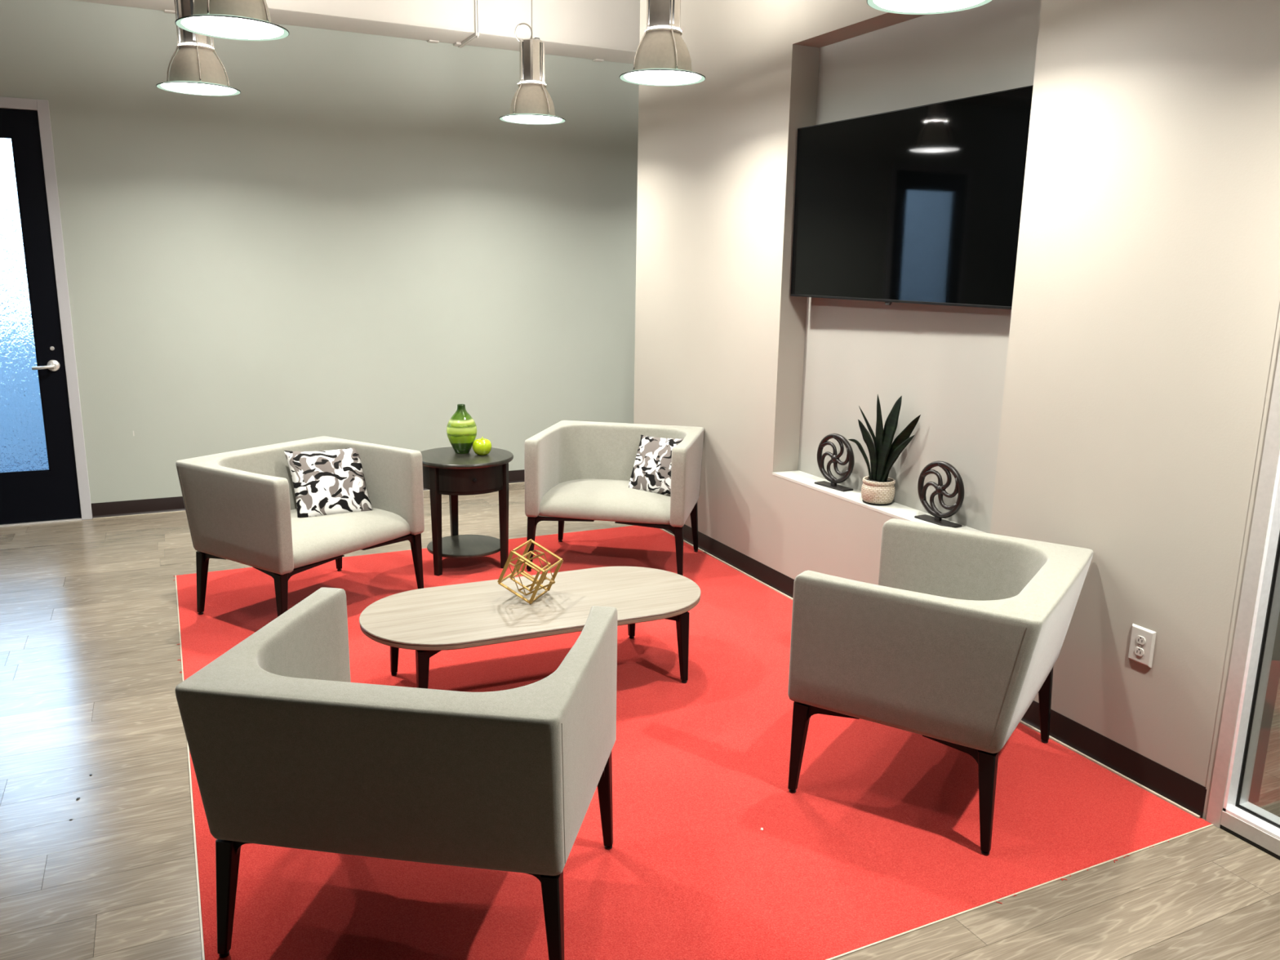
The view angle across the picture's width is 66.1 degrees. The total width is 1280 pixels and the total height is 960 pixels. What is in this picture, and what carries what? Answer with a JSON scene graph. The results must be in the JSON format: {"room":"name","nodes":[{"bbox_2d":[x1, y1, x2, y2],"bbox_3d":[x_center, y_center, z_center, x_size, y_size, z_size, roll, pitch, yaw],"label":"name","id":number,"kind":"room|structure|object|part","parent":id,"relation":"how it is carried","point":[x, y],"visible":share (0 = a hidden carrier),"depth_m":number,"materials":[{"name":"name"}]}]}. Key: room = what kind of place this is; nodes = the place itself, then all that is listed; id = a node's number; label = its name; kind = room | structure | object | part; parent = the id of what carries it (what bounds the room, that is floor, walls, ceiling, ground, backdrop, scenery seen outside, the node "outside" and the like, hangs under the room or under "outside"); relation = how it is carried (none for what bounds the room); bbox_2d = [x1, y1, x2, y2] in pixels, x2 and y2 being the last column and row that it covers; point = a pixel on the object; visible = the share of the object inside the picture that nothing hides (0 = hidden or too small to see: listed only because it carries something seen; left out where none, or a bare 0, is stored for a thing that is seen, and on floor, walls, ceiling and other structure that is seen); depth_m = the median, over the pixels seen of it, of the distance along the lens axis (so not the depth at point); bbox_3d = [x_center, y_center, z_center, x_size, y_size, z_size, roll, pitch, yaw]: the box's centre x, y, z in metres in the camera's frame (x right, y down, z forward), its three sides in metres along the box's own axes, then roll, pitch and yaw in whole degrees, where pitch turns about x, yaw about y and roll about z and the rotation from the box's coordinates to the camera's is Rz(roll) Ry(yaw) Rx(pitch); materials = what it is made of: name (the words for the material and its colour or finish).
{"room":"office lounge","nodes":[
{"label":"office lounge","id":0,"kind":"room"},
{"bbox_2d":[0,0,639,503],"bbox_3d":[-2.266,-1.708,6.780,10.000,3.750,0.142,-5,14,-25],"label":"wall","id":1,"kind":"structure","parent":0,"point":[354,242],"depth_m":6.76,"materials":[{"name":"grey paint"}]},
{"bbox_2d":[0,108,81,524],"bbox_3d":[-4.053,-0.947,5.973,0.914,2.522,0.110,-5,14,-25],"label":"door","id":2,"kind":"structure","parent":1,"relation":"in","point":[38,479],"depth_m":6.15,"materials":[{"name":"black paint"}]},
{"bbox_3d":[-4.068,-1.034,5.983,0.645,2.052,0.010,-5,14,-25],"label":"glass pane","id":3,"kind":"part","parent":2,"relation":"part of","materials":[{"name":"white"}]},
{"bbox_3d":[-3.730,-0.705,6.147,0.123,0.030,0.038,-5,14,-25],"label":"lever","id":4,"kind":"part","parent":2,"relation":"part of","materials":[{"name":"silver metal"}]},
{"bbox_3d":[-3.698,-0.720,6.197,0.072,0.072,0.034,-5,14,-25],"label":"handle","id":5,"kind":"part","parent":2,"relation":"part of","materials":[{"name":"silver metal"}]},
{"bbox_2d":[0,516,81,527],"bbox_3d":[-4.104,0.282,6.306,0.922,0.014,0.170,-5,14,-25],"label":"trim","id":6,"kind":"structure","parent":1,"relation":"attached to","point":[77,518],"depth_m":6.34,"materials":[{"name":"metal"}]},
{"bbox_2d":[0,97,92,519],"bbox_3d":[-4.085,-0.987,6.034,1.046,2.602,0.156,-5,14,-25],"label":"trim","id":7,"kind":"structure","parent":1,"relation":"attached to","point":[41,106],"depth_m":6.13,"materials":[{"name":"white paint"}]},
{"bbox_2d":[91,469,524,519],"bbox_3d":[-0.683,-0.050,7.855,6.491,0.104,0.016,-5,14,-25],"label":"baseboard","id":8,"kind":"structure","parent":1,"relation":"attached to","point":[104,509],"depth_m":6.60,"materials":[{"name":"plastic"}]},
{"bbox_2d":[0,483,1279,959],"bbox_3d":[0.140,1.274,2.274,10.400,0.060,11.760,-5,14,-25],"label":"floor","id":9,"kind":"structure","parent":0,"point":[90,668],"depth_m":3.05,"materials":[{"name":"brown wood"}]},
{"bbox_2d":[173,525,1211,959],"bbox_3d":[-0.366,0.809,4.221,2.913,0.010,3.998,-5,14,-25],"label":"carpet","id":10,"kind":"object","parent":9,"relation":"on","point":[877,838],"visible":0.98,"depth_m":3.08,"materials":[{"name":"red carpet"}]},
{"bbox_2d":[175,435,424,617],"bbox_3d":[-1.661,0.247,4.901,0.747,0.751,0.893,9,15,31],"label":"armchair","id":11,"kind":"object","parent":10,"relation":"on","point":[240,505],"visible":0.88,"depth_m":4.66,"materials":[{"name":"beige fabric"}]},
{"bbox_3d":[-2.107,0.491,4.745,0.063,0.303,0.056,9,15,31],"label":"leg","id":12,"kind":"part","parent":11,"relation":"part of","materials":[{"name":"black wood"}]},
{"bbox_3d":[-1.613,0.568,4.432,0.051,0.303,0.052,9,15,32],"label":"leg","id":13,"kind":"part","parent":11,"relation":"part of","materials":[{"name":"black wood"}]},
{"bbox_3d":[-1.631,0.342,4.901,0.601,0.076,0.844,9,15,32],"label":"frame","id":14,"kind":"part","parent":11,"relation":"part of","materials":[{"name":"black metal"}]},
{"bbox_2d":[284,447,373,517],"bbox_3d":[-1.589,0.018,5.040,0.404,0.344,0.229,-7,15,-34],"label":"cushion","id":15,"kind":"object","parent":11,"relation":"on","point":[326,482],"visible":0.95,"depth_m":4.99,"materials":[{"name":"fabric"}]},
{"bbox_3d":[-1.665,0.350,5.423,0.063,0.303,0.056,9,15,31],"label":"leg","id":16,"kind":"part","parent":11,"relation":"part of","materials":[{"name":"black wood"}]},
{"bbox_3d":[-1.625,0.250,4.878,0.616,0.119,0.754,9,15,32],"label":"seat","id":17,"kind":"part","parent":11,"relation":"part of","materials":[{"name":"fabric"}]},
{"bbox_3d":[-1.165,0.425,5.120,0.051,0.303,0.052,9,15,32],"label":"leg","id":18,"kind":"part","parent":11,"relation":"part of","materials":[{"name":"black wood"}]},
{"bbox_2d":[175,586,617,959],"bbox_3d":[-0.564,0.777,2.576,0.893,0.751,0.747,3,13,8],"label":"armchair","id":19,"kind":"object","parent":10,"relation":"on","point":[286,750],"visible":1,"depth_m":2.23,"materials":[{"name":"fabric"}]},
{"bbox_3d":[-1.013,1.019,2.428,0.056,0.303,0.063,3,13,8],"label":"leg","id":20,"kind":"part","parent":19,"relation":"part of","materials":[{"name":"black wood"}]},
{"bbox_3d":[-0.560,0.858,2.633,0.844,0.076,0.601,3,13,8],"label":"frame","id":21,"kind":"part","parent":19,"relation":"part of","materials":[{"name":"black metal"}]},
{"bbox_3d":[-0.202,1.059,2.309,0.056,0.303,0.063,3,13,8],"label":"leg","id":22,"kind":"part","parent":19,"relation":"part of","materials":[{"name":"black wood"}]},
{"bbox_3d":[-0.106,0.935,2.878,0.052,0.303,0.051,3,13,8],"label":"leg","id":23,"kind":"part","parent":19,"relation":"part of","materials":[{"name":"black wood"}]},
{"bbox_2d":[420,446,513,575],"bbox_3d":[-0.991,0.171,5.563,0.554,0.638,0.554,-5,14,-25],"label":"side table","id":24,"kind":"object","parent":10,"relation":"on","point":[446,471],"visible":0.85,"depth_m":5.40,"materials":[{"name":"black wood"}]},
{"bbox_3d":[-1.111,0.224,5.369,0.047,0.615,0.047,8,14,30],"label":"leg","id":25,"kind":"part","parent":24,"relation":"part of","materials":[{"name":"black wood"}]},
{"bbox_3d":[-1.093,0.136,5.771,0.047,0.615,0.047,-5,14,-25],"label":"leg","id":26,"kind":"part","parent":24,"relation":"part of","materials":[{"name":"black wood"}]},
{"bbox_2d":[446,404,477,453],"bbox_3d":[-1.002,-0.288,5.524,0.171,0.274,0.171,-5,14,-25],"label":"vase","id":27,"kind":"object","parent":24,"relation":"on","point":[461,428],"visible":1,"depth_m":5.47,"materials":[{"name":"green glass"}]},
{"bbox_2d":[426,534,500,558],"bbox_3d":[-0.995,0.377,5.608,0.432,0.021,0.432,-5,14,-25],"label":"shelf","id":28,"kind":"object","parent":24,"relation":"attached to","point":[454,546],"depth_m":5.56,"materials":[{"name":"black wood"}]},
{"bbox_3d":[-0.909,-0.008,5.337,0.354,0.124,0.088,-4,13,-23],"label":"drawer","id":29,"kind":"part","parent":24,"relation":"part of","materials":[{"name":"black wood"}]},
{"bbox_3d":[-0.915,0.060,5.368,0.380,0.018,0.112,-5,14,-25],"label":"drawer rail","id":30,"kind":"part","parent":24,"relation":"part of","materials":[{"name":"black wood"}]},
{"bbox_2d":[472,436,491,455],"bbox_3d":[-0.884,-0.193,5.502,0.107,0.102,0.107,-5,14,-25],"label":"apple ornament","id":31,"kind":"object","parent":24,"relation":"on","point":[481,446],"visible":1,"depth_m":5.46,"materials":[{"name":"ceramic"}]},
{"bbox_3d":[-0.763,0.197,5.517,0.047,0.615,0.047,4,13,12],"label":"leg","id":32,"kind":"part","parent":24,"relation":"part of","materials":[{"name":"black wood"}]},
{"bbox_2d":[359,566,701,688],"bbox_3d":[-0.420,0.661,4.069,1.424,0.342,0.656,-5,14,-24],"label":"coffee table","id":33,"kind":"object","parent":10,"relation":"on","point":[428,621],"visible":0.89,"depth_m":3.96,"materials":[{"name":"brown wood"}]},
{"bbox_3d":[-1.013,0.659,4.082,0.048,0.296,0.051,-5,14,-24],"label":"leg","id":34,"kind":"part","parent":33,"relation":"part of","materials":[{"name":"black wood"}]},
{"bbox_3d":[-0.799,0.764,3.624,0.048,0.296,0.051,-5,14,-24],"label":"leg","id":35,"kind":"part","parent":33,"relation":"part of","materials":[{"name":"black wood"}]},
{"bbox_2d":[497,538,563,604],"bbox_3d":[-0.449,0.375,4.039,0.223,0.228,0.198,6,13,21],"label":"sculpture","id":36,"kind":"object","parent":33,"relation":"on","point":[521,558],"visible":1,"depth_m":4.01,"materials":[{"name":"gold metal"}]},
{"bbox_3d":[-0.450,0.375,4.040,0.140,0.144,0.113,6,13,21],"label":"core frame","id":37,"kind":"part","parent":36,"relation":"part of","materials":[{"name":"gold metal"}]},
{"bbox_3d":[-0.448,0.379,4.040,0.178,0.187,0.161,-5,14,-25],"label":"frame","id":38,"kind":"part","parent":36,"relation":"part of","materials":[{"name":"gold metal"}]},
{"bbox_3d":[-0.419,0.556,4.046,1.090,0.072,0.537,-5,14,-24],"label":"frame","id":39,"kind":"part","parent":33,"relation":"part of","materials":[{"name":"wood"}]},
{"bbox_3d":[-0.043,0.580,4.519,0.048,0.296,0.051,-5,14,-24],"label":"leg","id":40,"kind":"part","parent":33,"relation":"part of","materials":[{"name":"black wood"}]},
{"bbox_3d":[0.172,0.684,4.061,0.048,0.296,0.051,-5,14,-24],"label":"leg","id":41,"kind":"part","parent":33,"relation":"part of","materials":[{"name":"black wood"}]},
{"bbox_2d":[524,420,704,575],"bbox_3d":[-0.128,0.100,5.693,0.893,0.751,0.747,3,13,11],"label":"armchair","id":42,"kind":"object","parent":10,"relation":"on","point":[575,471],"visible":0.92,"depth_m":5.55,"materials":[{"name":"beige fabric"}]},
{"bbox_3d":[-0.605,0.350,5.504,0.052,0.303,0.051,3,13,11],"label":"leg","id":43,"kind":"part","parent":42,"relation":"part of","materials":[{"name":"black wood"}]},
{"bbox_3d":[-0.481,0.228,6.068,0.056,0.303,0.063,3,13,11],"label":"leg","id":44,"kind":"part","parent":42,"relation":"part of","materials":[{"name":"black wood"}]},
{"bbox_3d":[-0.136,0.106,5.651,0.754,0.119,0.616,3,13,11],"label":"seat","id":45,"kind":"part","parent":42,"relation":"part of","materials":[{"name":"fabric"}]},
{"bbox_3d":[-0.137,0.197,5.676,0.844,0.076,0.601,3,13,11],"label":"frame","id":46,"kind":"part","parent":42,"relation":"part of","materials":[{"name":"black metal"}]},
{"bbox_2d":[627,435,684,496],"bbox_3d":[0.113,-0.079,5.627,0.393,0.350,0.210,9,15,32],"label":"cushion","id":47,"kind":"object","parent":42,"relation":"on","point":[651,469],"visible":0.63,"depth_m":5.59,"materials":[{"name":"fabric"}]},
{"bbox_3d":[0.212,0.399,5.345,0.052,0.303,0.051,3,13,11],"label":"leg","id":48,"kind":"part","parent":42,"relation":"part of","materials":[{"name":"black wood"}]},
{"bbox_3d":[0.323,0.276,5.912,0.056,0.303,0.063,3,13,11],"label":"leg","id":49,"kind":"part","parent":42,"relation":"part of","materials":[{"name":"black wood"}]},
{"bbox_2d":[175,575,1213,959],"bbox_3d":[-0.361,0.808,4.228,2.898,0.010,3.979,-5,14,-25],"label":"trim","id":50,"kind":"structure","parent":10,"relation":"attached to","point":[189,769],"depth_m":2.79,"materials":[{"name":"silver metal"}]},
{"bbox_2d":[787,518,1093,855],"bbox_3d":[1.030,0.635,3.345,0.747,0.751,0.893,9,15,32],"label":"armchair","id":51,"kind":"object","parent":10,"relation":"on","point":[960,631],"visible":1,"depth_m":3.00,"materials":[{"name":"beige fabric"}]},
{"bbox_3d":[0.525,0.871,3.222,0.051,0.303,0.052,9,15,32],"label":"leg","id":52,"kind":"part","parent":51,"relation":"part of","materials":[{"name":"black wood"}]},
{"bbox_3d":[0.997,0.720,3.385,0.601,0.076,0.844,9,15,32],"label":"frame","id":53,"kind":"part","parent":51,"relation":"part of","materials":[{"name":"black metal"}]},
{"bbox_3d":[1.023,0.947,2.915,0.063,0.303,0.056,9,15,32],"label":"leg","id":54,"kind":"part","parent":51,"relation":"part of","materials":[{"name":"black wood"}]},
{"bbox_3d":[1.471,0.806,3.588,0.063,0.303,0.056,9,15,32],"label":"leg","id":55,"kind":"part","parent":51,"relation":"part of","materials":[{"name":"black wood"}]},
{"bbox_2d":[633,0,1279,803],"bbox_3d":[1.026,-1.187,4.666,0.262,3.750,4.277,-5,14,-25],"label":"wall","id":56,"kind":"structure","parent":0,"point":[1145,308],"depth_m":3.40,"materials":[{"name":"beige paint"}]},
{"bbox_2d":[772,470,986,533],"bbox_3d":[1.115,0.113,4.600,0.163,0.012,1.542,-5,14,-25],"label":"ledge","id":57,"kind":"structure","parent":56,"relation":"attached to","point":[896,510],"depth_m":4.69,"materials":[{"name":"white paint"}]},
{"bbox_2d":[814,433,853,491],"bbox_3d":[0.970,-0.097,4.886,0.068,0.270,0.249,-7,15,-32],"label":"sculpture","id":58,"kind":"object","parent":57,"relation":"on","point":[835,457],"visible":1,"depth_m":4.88,"materials":[{"name":"brown metal"}]},
{"bbox_2d":[848,394,920,505],"bbox_3d":[1.108,-0.148,4.567,0.154,0.512,0.428,-5,14,-25],"label":"potted plant","id":59,"kind":"object","parent":57,"relation":"on","point":[877,489],"visible":1,"depth_m":4.53,"materials":[{"name":"green plant"}]},
{"bbox_3d":[1.113,0.048,4.594,0.154,0.107,0.154,-5,14,-25],"label":"pot","id":60,"kind":"part","parent":59,"relation":"part of","materials":[{"name":"ceramic"}]},
{"bbox_2d":[914,461,964,528],"bbox_3d":[1.294,0.052,4.237,0.068,0.270,0.249,-6,14,-30],"label":"sculpture","id":61,"kind":"object","parent":57,"relation":"on","point":[937,519],"visible":1,"depth_m":4.23,"materials":[{"name":"brown metal"}]},
{"bbox_2d":[790,84,1033,309],"bbox_3d":[1.162,-1.192,4.334,0.095,0.830,1.484,-6,14,-27],"label":"television","id":62,"kind":"object","parent":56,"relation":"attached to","point":[922,204],"visible":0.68,"depth_m":4.20,"materials":[{"name":"glossy black screen glass"},{"name":"black plastic"}]},
{"bbox_2d":[797,0,1041,533],"bbox_3d":[1.251,-0.938,4.427,0.100,2.160,1.562,-5,14,-25],"label":"wall","id":63,"kind":"structure","parent":56,"relation":"attached to","point":[947,364],"depth_m":4.35,"materials":[{"name":"grey paint"}]},
{"bbox_2d":[659,528,1199,818],"bbox_3d":[0.856,0.650,5.008,0.010,0.010,4.265,-5,14,-25],"label":"trim","id":64,"kind":"structure","parent":56,"relation":"attached to","point":[1122,775],"depth_m":3.53,"materials":[{"name":"black rubber"}]},
{"bbox_2d":[661,524,1206,817],"bbox_3d":[0.868,0.604,5.003,0.016,0.104,4.265,-5,14,-25],"label":"baseboard","id":65,"kind":"structure","parent":56,"relation":"attached to","point":[1167,783],"depth_m":3.51,"materials":[{"name":"plastic"}]},
{"bbox_2d":[1128,623,1156,667],"bbox_3d":[1.678,0.555,3.293,0.014,0.125,0.087,-5,14,-25],"label":"wall outlet","id":66,"kind":"object","parent":56,"relation":"attached to","point":[1142,642],"visible":1,"depth_m":3.28,"materials":[{"name":"white plastic"}]},
{"bbox_2d":[1134,646,1144,656],"bbox_3d":[1.674,0.576,3.296,0.004,0.028,0.034,-5,14,-25],"label":"receptacle","id":67,"kind":"object","parent":66,"relation":"attached to","point":[1139,651],"depth_m":3.29,"materials":[{"name":"white plastic"}]},
{"bbox_2d":[1136,635,1145,644],"bbox_3d":[1.675,0.536,3.287,0.004,0.028,0.034,-5,14,-25],"label":"receptacle","id":68,"kind":"object","parent":66,"relation":"attached to","point":[1140,639],"depth_m":3.29,"materials":[{"name":"white plastic"}]},
{"bbox_3d":[0.215,-2.461,1.430,10.400,0.100,11.710,-5,14,-25],"label":"ceiling","id":69,"kind":"structure","parent":0,"visible":0},
{"bbox_2d":[155,0,240,96],"bbox_3d":[-2.299,-2.627,5.021,0.405,1.201,0.405,5,13,18],"label":"pendant lamp","id":70,"kind":"object","parent":69,"relation":"hanging from","point":[195,69],"visible":0.96,"depth_m":5.04,"materials":[{"name":"silver metal"}]},
{"bbox_3d":[-2.307,-2.153,5.125,0.280,0.188,0.280,5,13,18],"label":"lamp shade","id":71,"kind":"part","parent":70,"relation":"part of","materials":[{"name":"metal"}]},
{"bbox_2d":[175,0,288,40],"bbox_3d":[-1.549,-2.311,3.641,0.405,1.201,0.405,-7,15,-32],"label":"pendant lamp","id":72,"kind":"object","parent":69,"relation":"hanging from","point":[234,20],"visible":1,"depth_m":3.69,"materials":[{"name":"metal"}]},
{"bbox_3d":[-1.557,-1.837,3.745,0.280,0.188,0.280,-7,15,-32],"label":"lamp shade","id":73,"kind":"part","parent":72,"relation":"part of","materials":[{"name":"metal"}]},
{"bbox_2d":[72,0,639,63],"bbox_3d":[-2.158,-3.183,6.166,9.900,0.602,0.434,-5,14,-25],"label":"ceiling beam","id":74,"kind":"structure","parent":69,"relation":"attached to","point":[596,30],"depth_m":6.59,"materials":[{"name":"white paint"}]},
{"bbox_2d":[499,0,565,124],"bbox_3d":[-0.651,-2.795,5.915,0.405,1.201,0.405,0,12,-3],"label":"pendant lamp","id":75,"kind":"object","parent":69,"relation":"hanging from","point":[531,103],"visible":1,"depth_m":5.92,"materials":[{"name":"silver metal"}]},
{"bbox_3d":[-0.659,-2.321,6.019,0.280,0.188,0.280,0,12,-3],"label":"lamp shade","id":76,"kind":"part","parent":75,"relation":"part of","materials":[{"name":"metal"}]},
{"bbox_2d":[619,0,705,86],"bbox_3d":[0.115,-2.470,4.494,0.405,1.201,0.405,5,13,19],"label":"pendant lamp","id":77,"kind":"object","parent":69,"relation":"hanging from","point":[662,57],"visible":1,"depth_m":4.51,"materials":[{"name":"silver metal"}]},
{"bbox_3d":[0.107,-1.996,4.598,0.280,0.188,0.280,5,13,19],"label":"lamp shade","id":78,"kind":"part","parent":77,"relation":"part of","materials":[{"name":"metal"}]},
{"bbox_2d":[866,0,992,14],"bbox_3d":[0.951,-2.139,3.056,0.405,1.201,0.405,0,12,-2],"label":"pendant lamp","id":79,"kind":"object","parent":69,"relation":"hanging from","point":[898,6],"visible":1,"depth_m":3.26,"materials":[{"name":"white paint"}]},
{"bbox_3d":[3.136,-0.176,0.230,0.100,3.750,5.744,-5,14,-25],"label":"wall","id":80,"kind":"structure","parent":0,"visible":0},
{"bbox_2d":[1202,309,1279,860],"bbox_3d":[2.401,-0.511,1.698,0.112,3.750,2.394,-5,14,-25],"label":"door frame","id":81,"kind":"structure","parent":80,"relation":"in","point":[1229,809],"depth_m":2.97,"materials":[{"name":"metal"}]}
]}

